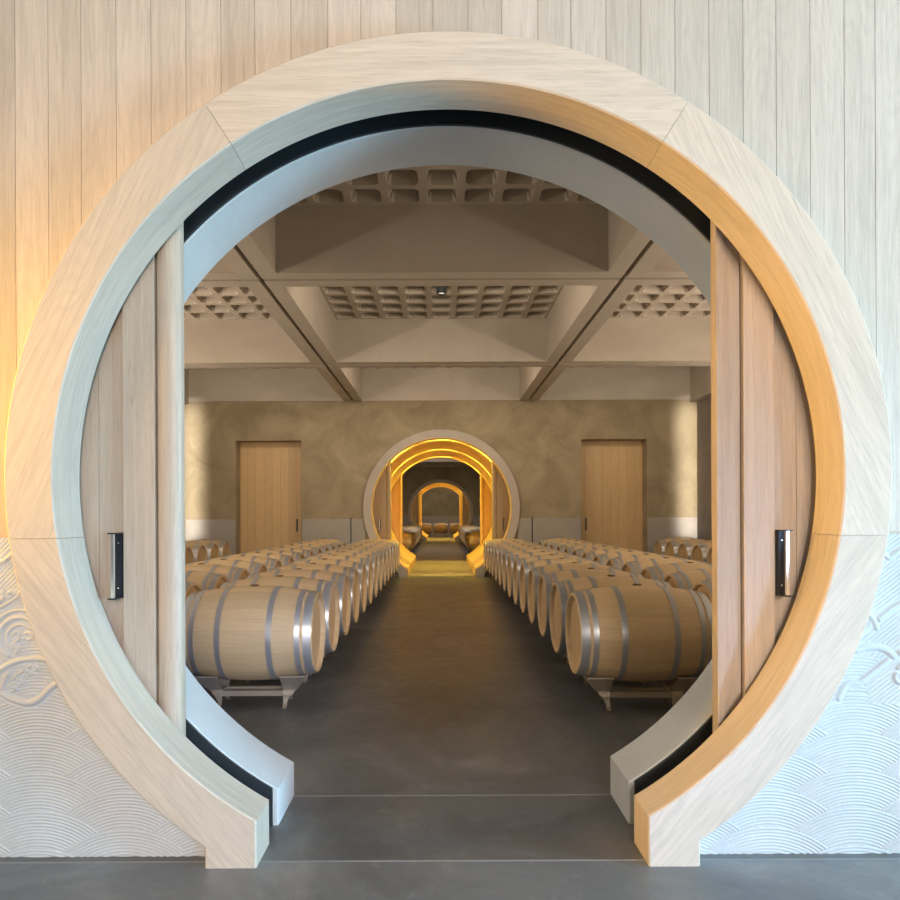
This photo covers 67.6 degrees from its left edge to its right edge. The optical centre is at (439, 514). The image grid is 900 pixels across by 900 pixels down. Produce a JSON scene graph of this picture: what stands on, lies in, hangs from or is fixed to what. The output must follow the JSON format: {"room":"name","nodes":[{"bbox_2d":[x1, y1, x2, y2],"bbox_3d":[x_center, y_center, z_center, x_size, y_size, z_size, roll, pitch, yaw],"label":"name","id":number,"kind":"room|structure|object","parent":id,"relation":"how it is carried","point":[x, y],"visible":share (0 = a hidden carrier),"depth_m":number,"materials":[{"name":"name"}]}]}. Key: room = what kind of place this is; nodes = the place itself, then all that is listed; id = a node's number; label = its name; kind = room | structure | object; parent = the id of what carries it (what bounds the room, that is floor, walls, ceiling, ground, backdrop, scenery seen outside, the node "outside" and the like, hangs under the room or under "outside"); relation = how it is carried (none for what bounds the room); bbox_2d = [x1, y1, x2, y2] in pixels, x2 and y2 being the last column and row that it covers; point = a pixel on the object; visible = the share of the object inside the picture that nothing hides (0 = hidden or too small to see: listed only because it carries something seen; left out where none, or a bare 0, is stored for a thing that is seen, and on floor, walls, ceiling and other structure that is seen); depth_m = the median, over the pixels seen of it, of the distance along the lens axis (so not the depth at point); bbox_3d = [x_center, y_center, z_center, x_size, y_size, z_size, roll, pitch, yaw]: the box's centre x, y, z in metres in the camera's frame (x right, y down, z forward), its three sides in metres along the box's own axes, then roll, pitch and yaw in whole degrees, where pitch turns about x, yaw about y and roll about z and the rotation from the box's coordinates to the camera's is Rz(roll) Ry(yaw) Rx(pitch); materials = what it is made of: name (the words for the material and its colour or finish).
{"room":"winery entrance hall","nodes":[
{"label":"winery entrance hall","id":0,"kind":"room"},
{"bbox_2d":[398,467,479,540],"bbox_3d":[0.029,-1.040,36.640,12.320,4.900,0.320,0,0,0],"label":"wall","id":1,"kind":"structure","parent":0,"point":[413,478],"depth_m":36.50,"materials":[{"name":"paint"}]},
{"bbox_2d":[408,479,472,540],"bbox_3d":[0.033,-0.265,36.470,3.560,3.350,0.120,0,0,0],"label":"trim","id":2,"kind":"structure","parent":1,"relation":"attached to","point":[457,538],"depth_m":36.41,"materials":[{"name":"concrete"}]},
{"bbox_2d":[462,493,469,524],"bbox_3d":[1.643,-0.239,36.750,0.881,3.255,0.124,0,0,0],"label":"door","id":3,"kind":"structure","parent":1,"relation":"in","point":[465,506],"depth_m":36.75,"materials":[{"name":"brown wood"}]},
{"bbox_2d":[184,400,696,576],"bbox_3d":[0.029,-1.040,15.478,12.420,4.900,0.404,0,0,0],"label":"wall","id":4,"kind":"structure","parent":0,"point":[539,441],"depth_m":15.30,"materials":[{"name":"paint"}]},
{"bbox_2d":[240,442,300,552],"bbox_3d":[-3.902,-0.148,15.659,1.547,3.130,0.062,0,0,0],"label":"door","id":5,"kind":"structure","parent":4,"relation":"in","point":[270,472],"depth_m":15.64,"materials":[{"name":"brown wood"}]},
{"bbox_2d":[373,462,391,539],"bbox_3d":[-1.573,-0.226,15.550,0.887,3.255,0.124,0,0,0],"label":"door","id":6,"kind":"structure","parent":4,"relation":"in","point":[382,495],"depth_m":15.55,"materials":[{"name":"brown wood"}]},
{"bbox_2d":[363,429,519,576],"bbox_3d":[0.033,-0.265,15.270,3.560,3.350,0.120,0,0,0],"label":"trim","id":7,"kind":"structure","parent":4,"relation":"attached to","point":[393,450],"depth_m":15.21,"materials":[{"name":"wood"}]},
{"bbox_2d":[391,440,491,575],"bbox_3d":[0.033,-0.227,16.767,3.408,3.274,2.215,0,0,0],"label":"trim","id":8,"kind":"structure","parent":4,"relation":"attached to","point":[452,445],"depth_m":16.65,"materials":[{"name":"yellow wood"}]},
{"bbox_2d":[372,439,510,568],"bbox_3d":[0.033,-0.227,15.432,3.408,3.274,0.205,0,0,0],"label":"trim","id":9,"kind":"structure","parent":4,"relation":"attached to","point":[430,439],"depth_m":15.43,"materials":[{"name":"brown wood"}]},
{"bbox_2d":[492,462,509,539],"bbox_3d":[1.643,-0.239,15.550,0.881,3.255,0.124,0,0,0],"label":"door","id":10,"kind":"structure","parent":4,"relation":"in","point":[500,520],"depth_m":15.55,"materials":[{"name":"brown wood"}]},
{"bbox_2d":[581,441,642,550],"bbox_3d":[3.968,-0.182,15.659,1.547,3.130,0.062,0,0,0],"label":"door","id":11,"kind":"structure","parent":4,"relation":"in","point":[611,471],"depth_m":15.64,"materials":[{"name":"brown wood"}]},
{"bbox_2d":[422,487,459,515],"bbox_3d":[-0.004,-1.040,50.150,11.720,4.900,0.300,0,0,0],"label":"wall","id":12,"kind":"structure","parent":0,"point":[437,501],"depth_m":50.00,"materials":[{"name":"paint"}]},
{"bbox_2d":[422,516,459,533],"bbox_3d":[0.003,0.745,49.990,11.720,1.330,0.020,0,0,0],"label":"trim","id":13,"kind":"structure","parent":12,"relation":"attached to","point":[425,519],"depth_m":49.98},
{"bbox_2d":[184,165,710,368],"bbox_3d":[-0.015,-3.415,9.335,11.400,0.170,11.930,0,0,0],"label":"ceiling","id":14,"kind":"structure","parent":0,"point":[434,184],"depth_m":10.11,"materials":[{"name":"concrete"}]},
{"bbox_2d":[184,204,710,403],"bbox_3d":[-0.013,-2.947,9.310,11.680,0.805,12.080,0,0,0],"label":"ceiling beam","id":15,"kind":"structure","parent":14,"relation":"attached to","point":[598,257],"depth_m":10.73,"materials":[{"name":"concrete"}]},
{"bbox_2d":[0,0,899,857],"bbox_3d":[-0.003,-0.600,2.829,13.000,4.020,0.113,0,0,0],"label":"wall","id":16,"kind":"structure","parent":0,"point":[811,88],"depth_m":2.79,"materials":[{"name":"brown wood"}]},
{"bbox_2d":[79,221,185,735],"bbox_3d":[-1.573,-0.226,2.912,0.887,3.255,0.124,0,0,0],"label":"door","id":17,"kind":"structure","parent":16,"relation":"in","point":[132,471],"depth_m":2.92,"materials":[{"name":"brown wood"}]},
{"bbox_2d":[4,31,891,868],"bbox_3d":[0.033,-0.265,2.789,3.560,3.350,0.202,0,0,0],"label":"trim","id":18,"kind":"structure","parent":16,"relation":"attached to","point":[608,103],"depth_m":2.69,"materials":[{"name":"brown wood"}]},
{"bbox_2d":[0,858,899,862],"bbox_3d":[0.006,1.469,2.740,14.000,0.120,0.010,0,0,0],"label":"trim","id":19,"kind":"structure","parent":16,"relation":"attached to","point":[781,858],"depth_m":2.74,"materials":[{"name":"grey"}]},
{"bbox_2d":[710,220,815,732],"bbox_3d":[1.642,-0.240,2.912,0.882,3.255,0.124,0,0,0],"label":"door","id":20,"kind":"structure","parent":16,"relation":"in","point":[763,460],"depth_m":2.93,"materials":[{"name":"brown wood"}]},
{"bbox_2d":[0,534,899,899],"bbox_3d":[0.006,1.470,23.200,14.000,0.120,54.400,0,0,0],"label":"floor","id":21,"kind":"structure","parent":0,"point":[442,685],"depth_m":3.47,"materials":[{"name":"concrete"}]},
{"bbox_2d":[195,674,307,708],"bbox_3d":[-1.379,1.285,5.030,0.820,0.254,0.410,0,0,0],"label":"rack","id":22,"kind":"object","parent":21,"relation":"on","point":[219,687],"visible":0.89,"depth_m":4.95,"materials":[{"name":"silver metal"}]},
{"bbox_2d":[185,584,325,679],"bbox_3d":[-1.381,0.873,5.030,0.956,0.708,0.699,0,0,0],"label":"barrel","id":23,"kind":"object","parent":22,"relation":"on","point":[253,631],"visible":0.95,"depth_m":4.75,"materials":[{"name":"brown wood"}]},
{"bbox_2d":[246,654,324,682],"bbox_3d":[-1.379,1.285,5.785,0.820,0.254,0.410,0,0,0],"label":"rack","id":24,"kind":"object","parent":21,"relation":"on","point":[305,679],"visible":0.13,"depth_m":5.68,"materials":[{"name":"silver metal"}]},
{"bbox_2d":[220,575,339,653],"bbox_3d":[-1.381,0.873,5.785,0.956,0.715,0.707,0,-1,0],"label":"barrel","id":25,"kind":"object","parent":24,"relation":"on","point":[329,591],"visible":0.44,"depth_m":5.67,"materials":[{"name":"brown wood"}]},
{"bbox_2d":[391,449,496,565],"bbox_3d":[0.033,-0.227,19.003,3.408,3.274,2.055,0,0,0],"label":"trim","id":26,"kind":"structure","parent":21,"relation":"on","point":[441,452],"depth_m":19.00,"materials":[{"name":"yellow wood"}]},
{"bbox_2d":[391,474,401,544],"bbox_3d":[-1.573,-0.226,20.080,0.887,3.255,0.060,0,0,0],"label":"door","id":27,"kind":"structure","parent":26,"relation":"attached to","point":[396,493],"depth_m":20.05,"materials":[{"name":"brown wood"}]},
{"bbox_2d":[480,474,491,544],"bbox_3d":[1.643,-0.239,20.080,0.881,3.255,0.060,0,0,0],"label":"door","id":28,"kind":"structure","parent":26,"relation":"attached to","point":[485,492],"depth_m":20.05,"materials":[{"name":"brown wood"}]},
{"bbox_2d":[565,654,645,683],"bbox_3d":[1.453,1.273,5.695,0.820,0.254,0.410,0,0,0],"label":"rack","id":29,"kind":"object","parent":21,"relation":"on","point":[584,678],"visible":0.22,"depth_m":5.60,"materials":[{"name":"silver metal"}]},
{"bbox_2d":[549,575,671,654],"bbox_3d":[1.451,0.861,5.695,0.956,0.708,0.700,0,0,0],"label":"barrel","id":30,"kind":"object","parent":29,"relation":"on","point":[560,590],"visible":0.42,"depth_m":5.58,"materials":[{"name":"brown wood"}]},
{"bbox_2d":[584,676,697,710],"bbox_3d":[1.453,1.273,4.940,0.820,0.254,0.410,0,0,0],"label":"rack","id":31,"kind":"object","parent":21,"relation":"on","point":[674,689],"visible":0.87,"depth_m":4.86,"materials":[{"name":"silver metal"}]},
{"bbox_2d":[565,584,711,681],"bbox_3d":[1.451,0.861,4.940,0.956,0.713,0.705,0,0,0],"label":"barrel","id":32,"kind":"object","parent":31,"relation":"on","point":[634,632],"visible":0.98,"depth_m":4.66,"materials":[{"name":"brown wood"}]},
{"bbox_3d":[1.453,1.273,6.450,0.820,0.254,0.410,0,0,0],"label":"rack","id":33,"kind":"object","parent":21,"relation":"on","visible":0},
{"bbox_2d":[537,568,643,637],"bbox_3d":[1.451,0.861,6.450,0.956,0.722,0.715,0,-1,0],"label":"barrel","id":34,"kind":"object","parent":33,"relation":"on","point":[546,580],"visible":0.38,"depth_m":6.34,"materials":[{"name":"brown wood"}]},
{"bbox_3d":[1.453,1.273,7.205,0.820,0.254,0.410,0,0,0],"label":"rack","id":35,"kind":"object","parent":21,"relation":"on","visible":0},
{"bbox_2d":[527,562,621,624],"bbox_3d":[1.451,0.861,7.205,0.956,0.708,0.700,0,0,0],"label":"barrel","id":36,"kind":"object","parent":35,"relation":"on","point":[534,574],"visible":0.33,"depth_m":7.10,"materials":[{"name":"brown wood"}]},
{"bbox_3d":[-1.379,1.285,6.540,0.820,0.254,0.410,0,0,0],"label":"rack","id":37,"kind":"object","parent":21,"relation":"on","visible":0},
{"bbox_2d":[246,568,350,636],"bbox_3d":[-1.381,0.873,6.540,0.956,0.708,0.699,0,0,0],"label":"barrel","id":38,"kind":"object","parent":37,"relation":"on","point":[342,580],"visible":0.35,"depth_m":6.43,"materials":[{"name":"brown wood"}]},
{"bbox_3d":[1.453,1.273,9.470,0.820,0.254,0.410,0,0,0],"label":"rack","id":39,"kind":"object","parent":21,"relation":"on","visible":0},
{"bbox_2d":[507,551,577,597],"bbox_3d":[1.451,0.861,9.470,0.956,0.720,0.712,0,-1,0],"label":"barrel","id":40,"kind":"object","parent":39,"relation":"on","point":[511,558],"visible":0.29,"depth_m":9.38,"materials":[{"name":"brown wood"}]},
{"bbox_3d":[1.453,1.273,10.225,0.820,0.254,0.410,0,0,0],"label":"rack","id":41,"kind":"object","parent":21,"relation":"on","visible":0},
{"bbox_2d":[502,548,566,591],"bbox_3d":[1.451,0.861,10.225,0.956,0.713,0.705,0,0,0],"label":"barrel","id":42,"kind":"object","parent":41,"relation":"on","point":[505,554],"visible":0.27,"depth_m":10.15,"materials":[{"name":"brown wood"}]},
{"bbox_3d":[-1.379,1.285,9.560,0.820,0.254,0.410,0,0,0],"label":"rack","id":43,"kind":"object","parent":21,"relation":"on","visible":0},
{"bbox_2d":[308,551,377,597],"bbox_3d":[-1.381,0.873,9.560,0.956,0.714,0.706,0,0,0],"label":"barrel","id":44,"kind":"object","parent":43,"relation":"on","point":[373,558],"visible":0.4,"depth_m":9.47,"materials":[{"name":"brown wood"}]},
{"bbox_3d":[-1.379,1.285,10.315,0.820,0.254,0.410,0,0,0],"label":"rack","id":45,"kind":"object","parent":21,"relation":"on","visible":0},
{"bbox_2d":[319,549,382,591],"bbox_3d":[-1.381,0.873,10.315,0.956,0.717,0.709,0,-1,0],"label":"barrel","id":46,"kind":"object","parent":45,"relation":"on","point":[378,554],"visible":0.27,"depth_m":10.23,"materials":[{"name":"brown wood"}]},
{"bbox_3d":[1.453,1.273,8.715,0.820,0.254,0.410,0,0,0],"label":"rack","id":47,"kind":"object","parent":21,"relation":"on","visible":0},
{"bbox_2d":[513,554,589,605],"bbox_3d":[1.451,0.861,8.715,0.956,0.709,0.701,0,0,0],"label":"barrel","id":48,"kind":"object","parent":47,"relation":"on","point":[517,562],"visible":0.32,"depth_m":8.62,"materials":[{"name":"brown wood"}]},
{"bbox_3d":[1.453,1.273,10.980,0.820,0.254,0.410,0,0,0],"label":"rack","id":49,"kind":"object","parent":21,"relation":"on","visible":0},
{"bbox_2d":[498,546,557,586],"bbox_3d":[1.451,0.861,10.980,0.956,0.721,0.713,0,-1,0],"label":"barrel","id":50,"kind":"object","parent":49,"relation":"on","point":[500,555],"visible":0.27,"depth_m":10.90,"materials":[{"name":"brown wood"}]},
{"bbox_3d":[-1.379,1.285,7.295,0.820,0.254,0.410,0,0,0],"label":"rack","id":51,"kind":"object","parent":21,"relation":"on","visible":0},
{"bbox_2d":[267,563,359,623],"bbox_3d":[-1.381,0.873,7.295,0.956,0.722,0.715,0,-1,0],"label":"barrel","id":52,"kind":"object","parent":51,"relation":"on","point":[352,573],"visible":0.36,"depth_m":7.20,"materials":[{"name":"brown wood"}]},
{"bbox_3d":[1.453,1.273,7.960,0.820,0.254,0.410,0,0,0],"label":"rack","id":53,"kind":"object","parent":21,"relation":"on","visible":0},
{"bbox_2d":[519,558,603,613],"bbox_3d":[1.451,0.861,7.960,0.956,0.726,0.718,0,-1,0],"label":"barrel","id":54,"kind":"object","parent":53,"relation":"on","point":[525,567],"visible":0.3,"depth_m":7.87,"materials":[{"name":"brown wood"}]},
{"bbox_3d":[1.441,1.273,22.000,0.820,0.254,0.410,0,0,0],"label":"rack","id":55,"kind":"object","parent":21,"relation":"on","visible":0},
{"bbox_2d":[469,531,479,550],"bbox_3d":[1.439,0.861,22.000,0.956,0.717,0.710,0,-1,0],"label":"barrel","id":56,"kind":"object","parent":55,"relation":"on","point":[474,537],"visible":0.39,"depth_m":21.72,"materials":[{"name":"brown wood"}]},
{"bbox_3d":[-1.379,1.285,8.050,0.820,0.254,0.410,0,0,0],"label":"rack","id":57,"kind":"object","parent":21,"relation":"on","visible":0},
{"bbox_2d":[283,558,366,613],"bbox_3d":[-1.381,0.873,8.050,0.956,0.708,0.700,0,0,0],"label":"barrel","id":58,"kind":"object","parent":57,"relation":"on","point":[361,568],"visible":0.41,"depth_m":7.96,"materials":[{"name":"brown wood"}]},
{"bbox_3d":[-1.379,1.285,8.805,0.820,0.254,0.410,0,0,0],"label":"rack","id":59,"kind":"object","parent":21,"relation":"on","visible":0},
{"bbox_2d":[297,555,372,604],"bbox_3d":[-1.381,0.873,8.805,0.956,0.729,0.722,0,-2,0],"label":"barrel","id":60,"kind":"object","parent":59,"relation":"on","point":[368,562],"visible":0.23,"depth_m":8.72,"materials":[{"name":"brown wood"}]},
{"bbox_3d":[-1.379,1.285,11.070,0.820,0.254,0.410,0,0,0],"label":"rack","id":61,"kind":"object","parent":21,"relation":"on","visible":0},
{"bbox_2d":[327,546,386,586],"bbox_3d":[-1.381,0.873,11.070,0.956,0.708,0.699,0,0,0],"label":"barrel","id":62,"kind":"object","parent":61,"relation":"on","point":[383,552],"visible":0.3,"depth_m":10.99,"materials":[{"name":"brown wood"}]},
{"bbox_3d":[-1.379,1.285,11.825,0.820,0.254,0.410,0,0,0],"label":"rack","id":63,"kind":"object","parent":21,"relation":"on","visible":0},
{"bbox_2d":[334,544,389,581],"bbox_3d":[-1.381,0.873,11.825,0.956,0.728,0.720,0,2,0],"label":"barrel","id":64,"kind":"object","parent":63,"relation":"on","point":[386,549],"visible":0.17,"depth_m":11.75,"materials":[{"name":"brown wood"}]},
{"bbox_3d":[1.453,1.273,11.735,0.820,0.254,0.410,0,0,0],"label":"rack","id":65,"kind":"object","parent":21,"relation":"on","visible":0},
{"bbox_2d":[494,544,549,581],"bbox_3d":[1.451,0.861,11.735,0.956,0.714,0.707,0,1,0],"label":"barrel","id":66,"kind":"object","parent":65,"relation":"on","point":[497,549],"visible":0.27,"depth_m":11.65,"materials":[{"name":"brown wood"}]},
{"bbox_3d":[1.453,1.273,12.490,0.820,0.254,0.410,0,0,0],"label":"rack","id":67,"kind":"object","parent":21,"relation":"on","visible":0},
{"bbox_2d":[491,542,542,577],"bbox_3d":[1.451,0.861,12.490,0.956,0.711,0.703,0,0,0],"label":"barrel","id":68,"kind":"object","parent":67,"relation":"on","point":[516,543],"visible":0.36,"depth_m":12.41,"materials":[{"name":"brown wood"}]},
{"bbox_3d":[-2.589,1.290,6.540,0.820,0.254,0.410,0,0,0],"label":"rack","id":69,"kind":"object","parent":21,"relation":"on","visible":0},
{"bbox_2d":[185,570,228,590],"bbox_3d":[-2.591,0.878,6.540,0.956,0.720,0.712,0,-1,0],"label":"barrel","id":70,"kind":"object","parent":69,"relation":"on","point":[206,580],"visible":0.16,"depth_m":6.40,"materials":[{"name":"brown wood"}]},
{"bbox_3d":[-2.589,1.290,7.295,0.820,0.254,0.410,0,0,0],"label":"rack","id":71,"kind":"object","parent":21,"relation":"on","visible":0},
{"bbox_2d":[185,563,249,581],"bbox_3d":[-2.591,0.878,7.295,0.956,0.711,0.703,0,0,0],"label":"barrel","id":72,"kind":"object","parent":71,"relation":"on","point":[232,573],"visible":0.17,"depth_m":7.17,"materials":[{"name":"brown wood"}]},
{"bbox_3d":[-2.589,1.290,8.050,0.820,0.254,0.410,0,0,0],"label":"rack","id":73,"kind":"object","parent":21,"relation":"on","visible":0},
{"bbox_2d":[185,559,267,574],"bbox_3d":[-2.591,0.878,8.050,0.956,0.708,0.700,0,0,0],"label":"barrel","id":74,"kind":"object","parent":73,"relation":"on","point":[252,567],"visible":0.16,"depth_m":7.93,"materials":[{"name":"brown wood"}]},
{"bbox_3d":[-2.589,1.290,8.805,0.820,0.254,0.410,0,0,0],"label":"rack","id":75,"kind":"object","parent":21,"relation":"on","visible":0},
{"bbox_2d":[205,555,281,568],"bbox_3d":[-2.591,0.878,8.805,0.956,0.726,0.718,0,-2,0],"label":"barrel","id":76,"kind":"object","parent":75,"relation":"on","point":[269,562],"visible":0.16,"depth_m":8.69,"materials":[{"name":"brown wood"}]},
{"bbox_3d":[-2.589,1.290,9.560,0.820,0.254,0.410,0,0,0],"label":"rack","id":77,"kind":"object","parent":21,"relation":"on","visible":0},
{"bbox_2d":[224,552,293,565],"bbox_3d":[-2.591,0.878,9.560,0.956,0.725,0.717,0,1,0],"label":"barrel","id":78,"kind":"object","parent":77,"relation":"on","point":[284,559],"visible":0.17,"depth_m":9.45,"materials":[{"name":"brown wood"}]},
{"bbox_3d":[-2.589,1.290,10.315,0.820,0.254,0.410,0,0,0],"label":"rack","id":79,"kind":"object","parent":21,"relation":"on","visible":0},
{"bbox_2d":[240,549,304,561],"bbox_3d":[-2.591,0.878,10.315,0.956,0.708,0.700,0,0,0],"label":"barrel","id":80,"kind":"object","parent":79,"relation":"on","point":[296,556],"visible":0.15,"depth_m":10.20,"materials":[{"name":"brown wood"}]},
{"bbox_3d":[-2.589,1.290,11.070,0.820,0.254,0.410,0,0,0],"label":"rack","id":81,"kind":"object","parent":21,"relation":"on","visible":0},
{"bbox_2d":[255,547,313,557],"bbox_3d":[-2.591,0.878,11.070,0.956,0.712,0.704,0,0,0],"label":"barrel","id":82,"kind":"object","parent":81,"relation":"on","point":[307,553],"visible":0.14,"depth_m":10.97,"materials":[{"name":"brown wood"}]},
{"bbox_3d":[2.681,1.267,5.685,0.820,0.254,0.410,0,0,0],"label":"rack","id":83,"kind":"object","parent":21,"relation":"on","visible":0},
{"bbox_2d":[691,579,711,603],"bbox_3d":[2.679,0.855,5.685,0.956,0.709,0.701,0,0,0],"label":"barrel","id":84,"kind":"object","parent":83,"relation":"on","point":[705,586],"visible":0.06,"depth_m":5.64,"materials":[{"name":"brown wood"}]},
{"bbox_3d":[2.681,1.267,6.440,0.820,0.254,0.410,0,0,0],"label":"rack","id":85,"kind":"object","parent":21,"relation":"on","visible":0},
{"bbox_2d":[663,568,711,589],"bbox_3d":[2.679,0.855,6.440,0.956,0.724,0.716,0,-1,0],"label":"barrel","id":86,"kind":"object","parent":85,"relation":"on","point":[682,579],"visible":0.14,"depth_m":6.30,"materials":[{"name":"brown wood"}]},
{"bbox_3d":[2.681,1.267,7.195,0.820,0.254,0.410,0,0,0],"label":"rack","id":87,"kind":"object","parent":21,"relation":"on","visible":0},
{"bbox_2d":[640,562,711,580],"bbox_3d":[2.679,0.855,7.195,0.956,0.714,0.706,0,0,0],"label":"barrel","id":88,"kind":"object","parent":87,"relation":"on","point":[657,572],"visible":0.17,"depth_m":7.06,"materials":[{"name":"brown wood"}]},
{"bbox_3d":[2.681,1.267,7.950,0.820,0.254,0.410,0,0,0],"label":"rack","id":89,"kind":"object","parent":21,"relation":"on","visible":0},
{"bbox_2d":[621,557,705,573],"bbox_3d":[2.679,0.855,7.950,0.956,0.713,0.705,0,0,0],"label":"barrel","id":90,"kind":"object","parent":89,"relation":"on","point":[638,566],"visible":0.22,"depth_m":7.83,"materials":[{"name":"brown wood"}]},
{"bbox_3d":[2.681,1.267,8.705,0.820,0.254,0.410,0,0,0],"label":"rack","id":91,"kind":"object","parent":21,"relation":"on","visible":0},
{"bbox_2d":[606,554,683,568],"bbox_3d":[2.679,0.855,8.705,0.956,0.721,0.713,0,1,0],"label":"barrel","id":92,"kind":"object","parent":91,"relation":"on","point":[618,562],"visible":0.17,"depth_m":8.59,"materials":[{"name":"brown wood"}]},
{"bbox_3d":[2.681,1.267,9.460,0.820,0.254,0.410,0,0,0],"label":"rack","id":93,"kind":"object","parent":21,"relation":"on","visible":0},
{"bbox_2d":[593,551,661,564],"bbox_3d":[2.679,0.855,9.460,0.956,0.716,0.708,0,1,0],"label":"barrel","id":94,"kind":"object","parent":93,"relation":"on","point":[603,558],"visible":0.16,"depth_m":9.35,"materials":[{"name":"brown wood"}]},
{"bbox_3d":[2.681,1.267,10.215,0.820,0.254,0.410,0,0,0],"label":"rack","id":95,"kind":"object","parent":21,"relation":"on","visible":0},
{"bbox_2d":[582,548,644,560],"bbox_3d":[2.679,0.855,10.215,0.956,0.708,0.699,0,0,0],"label":"barrel","id":96,"kind":"object","parent":95,"relation":"on","point":[590,555],"visible":0.16,"depth_m":10.10,"materials":[{"name":"brown wood"}]},
{"bbox_3d":[2.681,1.267,10.970,0.820,0.254,0.410,0,0,0],"label":"rack","id":97,"kind":"object","parent":21,"relation":"on","visible":0},
{"bbox_2d":[573,546,632,556],"bbox_3d":[2.679,0.855,10.970,0.956,0.727,0.719,0,2,0],"label":"barrel","id":98,"kind":"object","parent":97,"relation":"on","point":[579,552],"visible":0.16,"depth_m":10.87,"materials":[{"name":"brown wood"}]},
{"bbox_3d":[-5.189,1.302,13.340,0.820,0.254,0.410,0,0,0],"label":"rack","id":99,"kind":"object","parent":21,"relation":"on","visible":0},
{"bbox_2d":[185,543,207,561],"bbox_3d":[-5.191,0.890,13.340,0.956,0.708,0.700,0,0,0],"label":"barrel","id":100,"kind":"object","parent":99,"relation":"on","point":[199,551],"visible":0.2,"depth_m":13.25,"materials":[{"name":"brown wood"}]},
{"bbox_3d":[-5.189,1.302,14.095,0.820,0.254,0.410,0,0,0],"label":"rack","id":101,"kind":"object","parent":21,"relation":"on","visible":0},
{"bbox_2d":[185,541,219,558],"bbox_3d":[-5.191,0.890,14.095,0.956,0.708,0.700,0,0,0],"label":"barrel","id":102,"kind":"object","parent":101,"relation":"on","point":[212,549],"visible":0.2,"depth_m":14.00,"materials":[{"name":"brown wood"}]},
{"bbox_3d":[-5.189,1.302,14.850,0.820,0.254,0.410,0,0,0],"label":"rack","id":103,"kind":"object","parent":21,"relation":"on","visible":0},
{"bbox_2d":[193,539,230,556],"bbox_3d":[-5.191,0.890,14.850,0.956,0.718,0.711,0,1,0],"label":"barrel","id":104,"kind":"object","parent":103,"relation":"on","point":[224,548],"visible":0.22,"depth_m":14.75,"materials":[{"name":"brown wood"}]},
{"bbox_3d":[5.281,1.256,12.565,0.820,0.254,0.410,0,0,0],"label":"rack","id":105,"kind":"object","parent":21,"relation":"on","visible":0},
{"bbox_2d":[691,542,711,562],"bbox_3d":[5.279,0.844,12.565,0.956,0.709,0.701,0,0,0],"label":"barrel","id":106,"kind":"object","parent":105,"relation":"on","point":[699,551],"visible":0.22,"depth_m":12.48,"materials":[{"name":"brown wood"}]},
{"bbox_3d":[5.281,1.256,13.320,0.820,0.254,0.410,0,0,0],"label":"rack","id":107,"kind":"object","parent":21,"relation":"on","visible":0},
{"bbox_2d":[677,540,711,559],"bbox_3d":[5.279,0.844,13.320,0.956,0.708,0.700,0,0,0],"label":"barrel","id":108,"kind":"object","parent":107,"relation":"on","point":[684,549],"visible":0.29,"depth_m":13.22,"materials":[{"name":"brown wood"}]},
{"bbox_3d":[5.281,1.256,14.075,0.820,0.254,0.410,0,0,0],"label":"rack","id":109,"kind":"object","parent":21,"relation":"on","visible":0},
{"bbox_2d":[665,538,703,556],"bbox_3d":[5.279,0.844,14.075,0.956,0.724,0.716,0,1,0],"label":"barrel","id":110,"kind":"object","parent":109,"relation":"on","point":[671,549],"visible":0.24,"depth_m":13.98,"materials":[{"name":"brown wood"}]},
{"bbox_3d":[5.281,1.256,14.830,0.820,0.254,0.410,0,0,0],"label":"rack","id":111,"kind":"object","parent":21,"relation":"on","visible":0},
{"bbox_2d":[653,537,689,554],"bbox_3d":[5.279,0.844,14.830,0.956,0.708,0.700,0,0,0],"label":"barrel","id":112,"kind":"object","parent":111,"relation":"on","point":[659,546],"visible":0.23,"depth_m":14.73,"materials":[{"name":"brown wood"}]},
{"bbox_2d":[697,396,711,517],"bbox_3d":[6.005,-1.066,9.485,0.300,4.900,12.230,0,0,0],"label":"wall","id":113,"kind":"structure","parent":0,"point":[704,493],"depth_m":14.88,"materials":[{"name":"paint"}]},
{"bbox_2d":[319,794,610,795],"bbox_3d":[0.006,1.409,3.379,11.720,0.001,0.006,0,0,0],"label":"trim","id":114,"kind":"structure","parent":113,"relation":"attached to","point":[548,794],"depth_m":3.38,"materials":[{"name":"grey metal"}]},
{"bbox_2d":[697,517,711,539],"bbox_3d":[5.857,0.720,9.335,0.012,1.330,11.930,0,0,0],"label":"trim","id":115,"kind":"structure","parent":113,"relation":"attached to","point":[704,524],"depth_m":14.86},
{"bbox_3d":[-0.015,-3.415,28.625,11.400,0.170,15.750,0,0,0],"label":"ceiling","id":116,"kind":"structure","parent":0,"visible":0},
{"bbox_2d":[412,458,469,466],"bbox_3d":[-0.013,-2.947,28.600,11.680,0.805,15.900,0,0,0],"label":"ceiling beam","id":117,"kind":"structure","parent":116,"relation":"attached to","point":[434,462],"depth_m":36.47,"materials":[{"name":"concrete"}]},
{"bbox_3d":[-0.005,-1.040,3.217,12.320,4.900,0.307,0,0,0],"label":"wall","id":118,"kind":"structure","parent":0,"visible":0},
{"bbox_2d":[184,126,711,824],"bbox_3d":[0.033,-0.305,3.225,3.720,3.430,0.330,0,0,0],"label":"trim","id":119,"kind":"structure","parent":118,"relation":"attached to","point":[585,175],"depth_m":3.21,"materials":[{"name":"concrete"}]},
{"bbox_2d":[184,109,712,826],"bbox_3d":[0.033,-0.325,3.053,3.800,3.470,0.013,0,0,0],"label":"door track","id":120,"kind":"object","parent":118,"relation":"attached to","point":[595,149],"depth_m":3.05,"materials":[{"name":"black metal"}]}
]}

